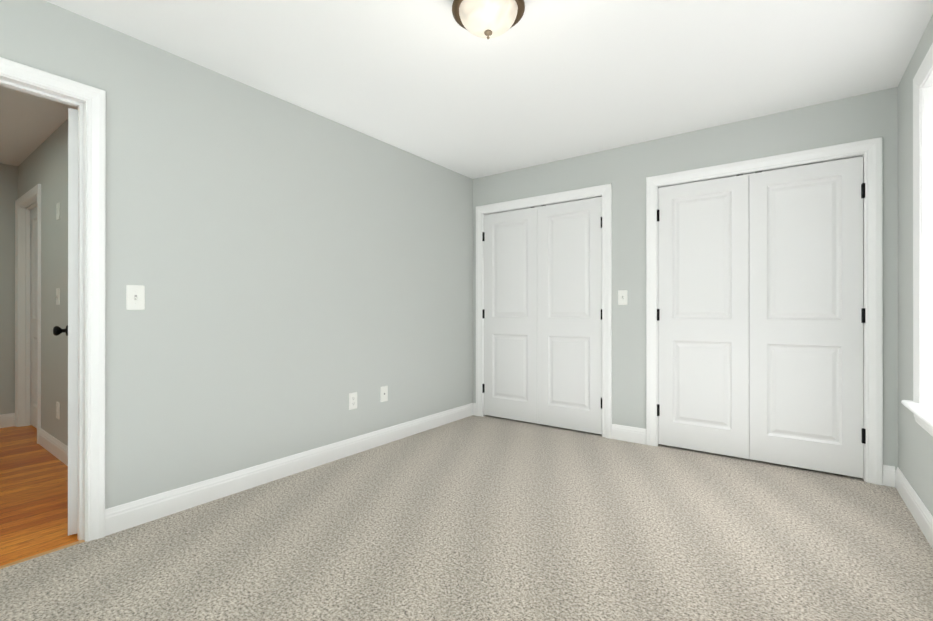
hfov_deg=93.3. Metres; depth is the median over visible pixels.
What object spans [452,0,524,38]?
flush-mount ceiling light
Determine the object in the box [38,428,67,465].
baseboard
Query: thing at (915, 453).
wall
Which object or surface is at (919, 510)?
baseboard
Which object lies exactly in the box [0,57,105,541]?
door frame
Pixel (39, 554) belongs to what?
trim
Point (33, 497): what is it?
floor
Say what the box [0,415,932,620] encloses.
floor carpet
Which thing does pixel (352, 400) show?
outlet
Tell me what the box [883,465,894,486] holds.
baseboard
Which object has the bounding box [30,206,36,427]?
room door
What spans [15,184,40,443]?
door frame
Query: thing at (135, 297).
light switch
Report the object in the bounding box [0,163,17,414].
wall
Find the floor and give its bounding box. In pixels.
[0,425,78,565]
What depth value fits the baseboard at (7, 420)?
4.11 m
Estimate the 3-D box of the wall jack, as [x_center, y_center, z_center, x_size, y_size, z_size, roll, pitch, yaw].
[-0.667,0.677,3.571,0.008,0.124,0.078,0,0,36]
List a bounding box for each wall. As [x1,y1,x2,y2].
[0,0,472,508]
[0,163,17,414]
[18,109,77,445]
[473,87,897,471]
[898,14,932,515]
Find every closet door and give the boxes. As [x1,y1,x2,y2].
[482,207,537,423]
[538,197,601,433]
[657,174,748,458]
[749,156,865,477]
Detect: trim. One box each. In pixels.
[0,540,84,568]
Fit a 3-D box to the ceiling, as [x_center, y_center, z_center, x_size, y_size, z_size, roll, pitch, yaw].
[-1.438,-1.420,2.549,6.705,0.100,6.665,0,0,36]
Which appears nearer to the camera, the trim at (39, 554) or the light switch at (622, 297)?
the trim at (39, 554)
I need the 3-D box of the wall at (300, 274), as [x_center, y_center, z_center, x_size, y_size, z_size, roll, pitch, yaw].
[-1.490,-0.116,2.554,0.115,2.508,6.615,0,0,36]
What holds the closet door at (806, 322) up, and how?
in the wall at (625, 171)
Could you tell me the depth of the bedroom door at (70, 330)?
2.11 m
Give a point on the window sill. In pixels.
(924, 413)
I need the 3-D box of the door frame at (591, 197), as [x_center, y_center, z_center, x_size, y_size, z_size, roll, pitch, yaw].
[0.702,0.038,4.184,1.263,2.089,0.118,0,0,36]
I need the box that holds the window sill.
[901,400,932,428]
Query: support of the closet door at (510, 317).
in the wall at (625, 171)
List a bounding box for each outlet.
[56,402,59,418]
[349,392,356,409]
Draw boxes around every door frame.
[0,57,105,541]
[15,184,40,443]
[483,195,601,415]
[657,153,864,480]
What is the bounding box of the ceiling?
[0,0,932,178]
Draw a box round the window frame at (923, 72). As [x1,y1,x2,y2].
[913,43,932,436]
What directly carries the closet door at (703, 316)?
in the wall at (625, 171)
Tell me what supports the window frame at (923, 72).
in the wall at (915, 453)
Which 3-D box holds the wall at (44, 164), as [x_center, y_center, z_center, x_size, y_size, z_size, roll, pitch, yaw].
[-3.014,-0.115,3.320,3.250,2.508,0.136,0,0,36]
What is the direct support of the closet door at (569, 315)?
in the wall at (625, 171)
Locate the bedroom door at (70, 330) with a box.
[53,108,77,535]
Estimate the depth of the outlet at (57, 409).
3.27 m
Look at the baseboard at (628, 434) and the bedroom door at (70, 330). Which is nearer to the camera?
the bedroom door at (70, 330)
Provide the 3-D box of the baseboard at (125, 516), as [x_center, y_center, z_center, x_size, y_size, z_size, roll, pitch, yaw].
[-0.831,1.019,3.341,0.014,0.124,3.054,0,0,36]
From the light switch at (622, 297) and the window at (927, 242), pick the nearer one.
the window at (927, 242)
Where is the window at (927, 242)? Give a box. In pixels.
[922,69,932,405]
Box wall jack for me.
[380,386,387,401]
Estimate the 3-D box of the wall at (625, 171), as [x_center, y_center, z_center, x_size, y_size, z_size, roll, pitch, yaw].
[1.386,-0.133,3.682,3.190,2.470,0.115,0,0,36]
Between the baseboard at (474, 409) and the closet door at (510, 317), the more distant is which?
the baseboard at (474, 409)
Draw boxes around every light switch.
[126,285,144,309]
[618,290,627,304]
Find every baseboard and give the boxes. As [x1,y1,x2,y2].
[0,413,14,427]
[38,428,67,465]
[105,403,472,535]
[473,403,475,415]
[611,424,645,444]
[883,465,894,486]
[895,467,932,548]

